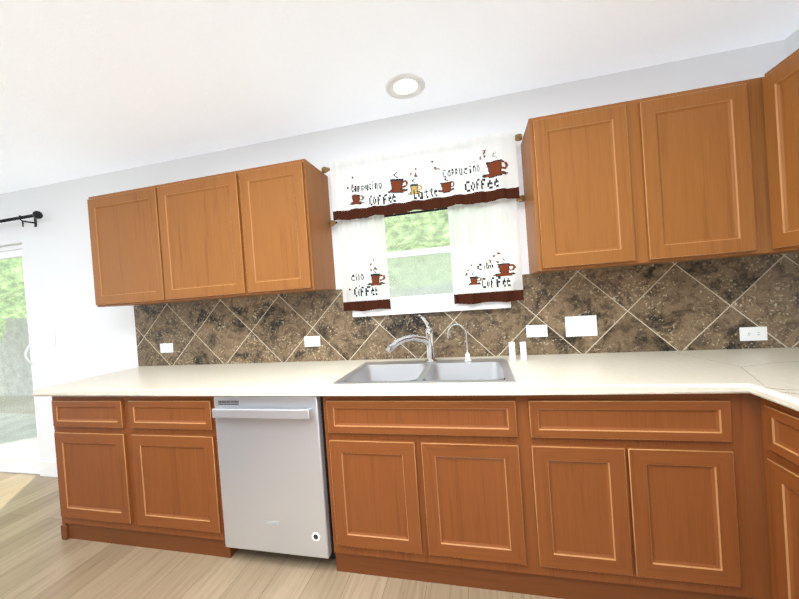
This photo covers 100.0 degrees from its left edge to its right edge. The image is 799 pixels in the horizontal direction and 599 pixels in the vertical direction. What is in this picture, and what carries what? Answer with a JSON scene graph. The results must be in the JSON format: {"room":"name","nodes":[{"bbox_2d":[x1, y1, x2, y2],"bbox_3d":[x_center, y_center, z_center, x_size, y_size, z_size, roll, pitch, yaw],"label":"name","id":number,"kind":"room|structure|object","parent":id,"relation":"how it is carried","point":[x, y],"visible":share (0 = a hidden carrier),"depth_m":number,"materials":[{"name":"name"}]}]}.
{"room":"kitchen","nodes":[
{"label":"kitchen","id":0,"kind":"room"},
{"bbox_2d":[0,472,561,598],"bbox_3d":[-2.490,1.547,0.003,8.784,0.100,5.660,-4,1,13],"label":"floor","id":1,"kind":"structure","parent":0,"point":[40,558],"depth_m":1.70,"materials":[{"name":"brown wood"}]},
{"bbox_2d":[51,396,141,546],"bbox_3d":[-1.713,0.977,2.230,0.585,0.876,0.618,-4,1,13],"label":"base cabinet","id":2,"kind":"object","parent":1,"relation":"on","point":[94,460],"visible":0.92,"depth_m":1.93,"materials":[{"name":"brown wood"}]},
{"bbox_2d":[127,396,238,557],"bbox_3d":[-1.143,0.938,2.099,0.587,0.876,0.618,-4,1,13],"label":"base cabinet","id":3,"kind":"object","parent":1,"relation":"on","point":[176,471],"visible":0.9,"depth_m":1.80,"materials":[{"name":"brown wood"}]},
{"bbox_2d":[212,396,335,558],"bbox_3d":[-0.580,0.902,1.928,0.580,0.870,0.640,-4,1,13],"label":"dishwasher","id":4,"kind":"object","parent":1,"relation":"on","point":[273,468],"visible":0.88,"depth_m":1.65,"materials":[{"name":"silver metal"}]},
{"bbox_2d":[323,378,533,594],"bbox_3d":[0.165,0.846,1.796,0.905,0.876,0.618,-4,1,13],"label":"base cabinet","id":5,"kind":"object","parent":1,"relation":"on","point":[432,489],"visible":0.9,"depth_m":1.49,"materials":[{"name":"brown wood"}]},
{"bbox_2d":[521,394,748,598],"bbox_3d":[0.957,0.791,1.613,0.724,0.876,0.618,-4,1,13],"label":"base cabinet","id":6,"kind":"object","parent":1,"relation":"on","point":[646,496],"depth_m":1.31,"materials":[{"name":"brown wood"}]},
{"bbox_2d":[737,393,772,598],"bbox_3d":[1.643,0.743,1.455,0.688,0.876,0.618,-4,1,13],"label":"base cabinet","id":7,"kind":"object","parent":1,"relation":"on","point":[752,450],"depth_m":1.23,"materials":[{"name":"brown wood"}]},
{"bbox_2d":[33,347,798,395],"bbox_3d":[-0.072,0.405,1.812,4.137,0.038,0.671,-4,1,13],"label":"countertop","id":8,"kind":"structure","parent":7,"relation":"on","point":[771,374],"depth_m":1.59,"materials":[{"name":"laminate"}]},
{"bbox_2d":[385,314,436,362],"bbox_3d":[0.065,0.231,1.900,0.261,0.278,0.204,-4,1,13],"label":"faucet","id":9,"kind":"object","parent":8,"relation":"on","point":[427,339],"visible":1,"depth_m":1.92,"materials":[{"name":"silver metal"}]},
{"bbox_2d":[332,358,515,384],"bbox_3d":[0.147,0.449,1.749,0.835,0.165,0.500,-4,1,13],"label":"sink","id":10,"kind":"object","parent":8,"relation":"in","point":[492,370],"visible":0.38,"depth_m":1.86,"materials":[{"name":"silver metal"}]},
{"bbox_2d":[447,324,471,361],"bbox_3d":[0.338,0.243,1.902,0.124,0.214,0.046,-4,1,13],"label":"filter faucet","id":11,"kind":"object","parent":8,"relation":"on","point":[467,357],"visible":1,"depth_m":1.89,"materials":[{"name":"white metal"}]},
{"bbox_2d":[509,342,515,359],"bbox_3d":[0.624,0.284,1.856,0.035,0.100,0.035,-4,1,13],"label":"tube","id":12,"kind":"object","parent":8,"relation":"on","point":[512,355],"visible":1,"depth_m":1.84,"materials":[{"name":"white plastic"}]},
{"bbox_2d":[520,342,526,360],"bbox_3d":[0.676,0.281,1.829,0.035,0.100,0.035,-4,1,13],"label":"tube","id":13,"kind":"object","parent":8,"relation":"on","point":[523,351],"visible":1,"depth_m":1.81,"materials":[{"name":"white plastic"}]},
{"bbox_2d":[760,397,798,598],"bbox_3d":[1.566,0.754,0.962,0.618,0.876,0.376,-4,1,13],"label":"base cabinet","id":14,"kind":"object","parent":1,"relation":"on","point":[780,427],"visible":0.97,"depth_m":1.12,"materials":[{"name":"brown wood"}]},
{"bbox_2d":[749,379,798,411],"bbox_3d":[1.510,0.300,0.931,0.650,0.038,0.317,-4,1,13],"label":"countertop","id":15,"kind":"structure","parent":14,"relation":"on","point":[784,392],"depth_m":1.11,"materials":[{"name":"laminate"}]},
{"bbox_2d":[0,40,785,460],"bbox_3d":[-1.968,0.207,2.669,8.504,2.440,0.160,-4,1,13],"label":"wall","id":16,"kind":"structure","parent":0,"point":[92,340],"depth_m":2.46,"materials":[{"name":"white paint"}]},
{"bbox_2d":[0,244,39,473],"bbox_3d":[-3.989,0.570,3.124,1.777,1.998,0.135,-4,1,13],"label":"sliding glass door","id":17,"kind":"structure","parent":16,"relation":"attached to","point":[21,464],"depth_m":2.98,"materials":[{"name":"white plastic"}]},
{"bbox_2d":[0,211,42,226],"bbox_3d":[-4.114,-0.572,2.996,2.546,0.106,0.116,-4,1,13],"label":"curtain rod","id":18,"kind":"object","parent":16,"relation":"attached to","point":[36,215],"visible":1,"depth_m":2.72,"materials":[{"name":"black metal"}]},
{"bbox_2d":[39,461,57,476],"bbox_3d":[-2.511,1.404,2.737,1.145,0.130,0.014,-4,1,13],"label":"baseboard","id":19,"kind":"structure","parent":16,"relation":"attached to","point":[48,468],"depth_m":2.82,"materials":[{"name":"white wood"}]},
{"bbox_2d":[87,171,274,306],"bbox_3d":[-1.482,-0.365,2.292,1.185,0.750,0.323,-4,1,13],"label":"upper cabinet","id":20,"kind":"object","parent":16,"relation":"attached to","point":[178,241],"visible":0.98,"depth_m":2.13,"materials":[{"name":"brown wood"}]},
{"bbox_2d":[239,159,335,294],"bbox_3d":[-0.695,-0.420,2.110,0.434,0.750,0.323,-4,1,13],"label":"upper cabinet","id":21,"kind":"object","parent":16,"relation":"attached to","point":[287,230],"visible":1,"depth_m":1.97,"materials":[{"name":"brown wood"}]},
{"bbox_2d":[321,133,521,172],"bbox_3d":[0.102,-0.858,2.024,1.202,0.050,0.113,-4,1,13],"label":"curtain rod","id":22,"kind":"object","parent":16,"relation":"attached to","point":[518,137],"visible":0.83,"depth_m":1.86,"materials":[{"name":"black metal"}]},
{"bbox_2d":[329,131,519,220],"bbox_3d":[0.111,-0.706,1.965,1.103,0.374,0.028,-4,1,13],"label":"curtain valance","id":23,"kind":"object","parent":22,"relation":"hanging from","point":[478,169],"visible":1,"depth_m":1.96,"materials":[{"name":"white fabric"}]},
{"bbox_2d":[328,195,524,225],"bbox_3d":[0.130,-0.532,2.047,1.202,0.050,0.073,-4,1,13],"label":"curtain rod","id":24,"kind":"object","parent":16,"relation":"attached to","point":[333,223],"visible":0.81,"depth_m":2.03,"materials":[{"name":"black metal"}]},
{"bbox_2d":[337,215,390,310],"bbox_3d":[-0.225,-0.227,2.093,0.310,0.598,0.034,-4,1,13],"label":"tier","id":25,"kind":"object","parent":24,"relation":"hanging from","point":[364,264],"visible":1,"depth_m":2.10,"materials":[{"name":"white fabric"}]},
{"bbox_2d":[447,198,523,303],"bbox_3d":[0.489,-0.277,1.928,0.387,0.598,0.034,-4,1,13],"label":"tier","id":26,"kind":"object","parent":24,"relation":"hanging from","point":[485,252],"visible":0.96,"depth_m":1.93,"materials":[{"name":"white fabric"}]},
{"bbox_2d":[352,210,510,316],"bbox_3d":[0.161,-0.335,2.124,0.974,0.830,0.173,-4,1,13],"label":"window","id":27,"kind":"structure","parent":16,"relation":"in","point":[420,280],"depth_m":2.18,"materials":[{"name":"white plastic"}]},
{"bbox_2d":[134,253,798,365],"bbox_3d":[-0.022,0.142,2.134,4.148,0.470,0.007,-4,1,13],"label":"backsplash","id":28,"kind":"structure","parent":16,"relation":"attached to","point":[714,304],"depth_m":1.94,"materials":[{"name":"tile"}]},
{"bbox_2d":[160,343,172,352],"bbox_3d":[-1.756,0.366,2.529,0.115,0.070,0.007,-4,1,13],"label":"electrical outlet","id":29,"kind":"object","parent":28,"relation":"attached to","point":[166,347],"visible":1,"depth_m":2.53,"materials":[{"name":"white plastic"}]},
{"bbox_2d":[304,336,319,346],"bbox_3d":[-0.588,0.282,2.259,0.115,0.070,0.007,-4,1,13],"label":"electrical outlet","id":30,"kind":"object","parent":28,"relation":"attached to","point":[311,341],"visible":1,"depth_m":2.26,"materials":[{"name":"white plastic"}]},
{"bbox_2d":[526,325,547,336],"bbox_3d":[0.794,0.182,1.940,0.115,0.070,0.007,-4,1,13],"label":"electrical outlet","id":31,"kind":"object","parent":28,"relation":"attached to","point":[536,331],"visible":1,"depth_m":1.94,"materials":[{"name":"white plastic"}]},
{"bbox_2d":[565,315,597,336],"bbox_3d":[1.020,0.150,1.882,0.162,0.115,0.016,-4,1,13],"label":"light switch","id":32,"kind":"object","parent":28,"relation":"attached to","point":[580,325],"visible":1,"depth_m":1.89,"materials":[{"name":"white plastic"}]},
{"bbox_2d":[739,326,767,340],"bbox_3d":[1.803,0.175,1.708,0.115,0.070,0.007,-4,1,13],"label":"electrical outlet","id":33,"kind":"object","parent":28,"relation":"attached to","point":[753,333],"visible":1,"depth_m":1.71,"materials":[{"name":"white plastic"}]},
{"bbox_2d":[521,100,644,273],"bbox_3d":[0.916,-0.533,1.738,0.460,0.750,0.323,-4,1,13],"label":"upper cabinet","id":34,"kind":"object","parent":16,"relation":"attached to","point":[581,183],"visible":1,"depth_m":1.59,"materials":[{"name":"brown wood"}]},
{"bbox_2d":[621,77,798,266],"bbox_3d":[1.528,-0.576,1.597,0.797,0.750,0.323,-4,1,13],"label":"upper cabinet","id":35,"kind":"object","parent":16,"relation":"attached to","point":[703,172],"visible":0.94,"depth_m":1.48,"materials":[{"name":"brown wood"}]},
{"bbox_2d":[0,0,798,193],"bbox_3d":[-2.673,-0.986,-0.025,8.784,0.100,5.660,-4,1,13],"label":"ceiling","id":36,"kind":"structure","parent":0,"point":[91,87],"depth_m":1.59,"materials":[{"name":"white paint"}]},
{"bbox_2d":[386,73,424,98],"bbox_3d":[0.032,-1.147,1.814,0.216,0.010,0.216,-4,1,13],"label":"recessed light","id":37,"kind":"object","parent":36,"relation":"in","point":[406,86],"visible":1,"depth_m":1.80,"materials":[{"name":"white plastic"}]},
{"bbox_2d":[785,28,798,57],"bbox_3d":[1.490,-0.005,-0.880,0.160,2.440,5.200,-4,1,13],"label":"wall","id":38,"kind":"structure","parent":0,"point":[791,43],"depth_m":1.62,"materials":[{"name":"white paint"}]},
{"bbox_2d":[762,49,798,251],"bbox_3d":[1.681,-0.583,1.247,0.340,0.750,0.285,-4,1,13],"label":"upper cabinet","id":39,"kind":"object","parent":38,"relation":"attached to","point":[780,81],"visible":0.92,"depth_m":1.34,"materials":[{"name":"brown wood"}]},
{"bbox_2d":[794,252,798,327],"bbox_3d":[1.688,0.038,0.344,0.007,0.470,2.670,-4,1,13],"label":"backsplash","id":40,"kind":"structure","parent":38,"relation":"attached to","point":[796,255],"depth_m":1.66,"materials":[{"name":"tile"}]},
{"label":"outside","id":41,"kind":"structure","parent":0,"visible":0},
{"bbox_2d":[0,395,38,456],"bbox_3d":[-5.165,1.742,10.627,30.184,0.270,13.840,-4,1,13],"label":"ground","id":42,"kind":"structure","parent":41,"point":[15,421],"depth_m":4.38,"materials":[{"name":"concrete"}]},
{"bbox_2d":[0,257,24,343],"bbox_3d":[-7.633,-0.552,5.586,2.615,4.972,2.776,-4,1,13],"label":"tree","id":43,"kind":"object","parent":42,"relation":"on","point":[14,266],"depth_m":5.96,"materials":[{"name":"green plant"}]},
{"bbox_2d":[0,291,26,318],"bbox_3d":[-10.671,-1.882,8.930,4.571,7.991,5.844,-4,1,13],"label":"tree","id":44,"kind":"object","parent":42,"relation":"on","point":[4,308],"depth_m":7.63,"materials":[{"name":"green plant"}]},
{"bbox_2d":[0,318,32,395],"bbox_3d":[-6.725,1.075,6.461,27.014,1.555,0.060,-4,1,13],"label":"fence","id":45,"kind":"object","parent":42,"relation":"on","point":[19,387],"depth_m":6.68,"materials":[{"name":"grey wood"}]},
{"bbox_2d":[384,208,449,251],"bbox_3d":[0.536,-1.752,5.931,4.350,6.180,5.085,-4,1,13],"label":"tree","id":46,"kind":"object","parent":42,"relation":"on","point":[402,230],"depth_m":4.26,"materials":[{"name":"green plant"}]}
]}

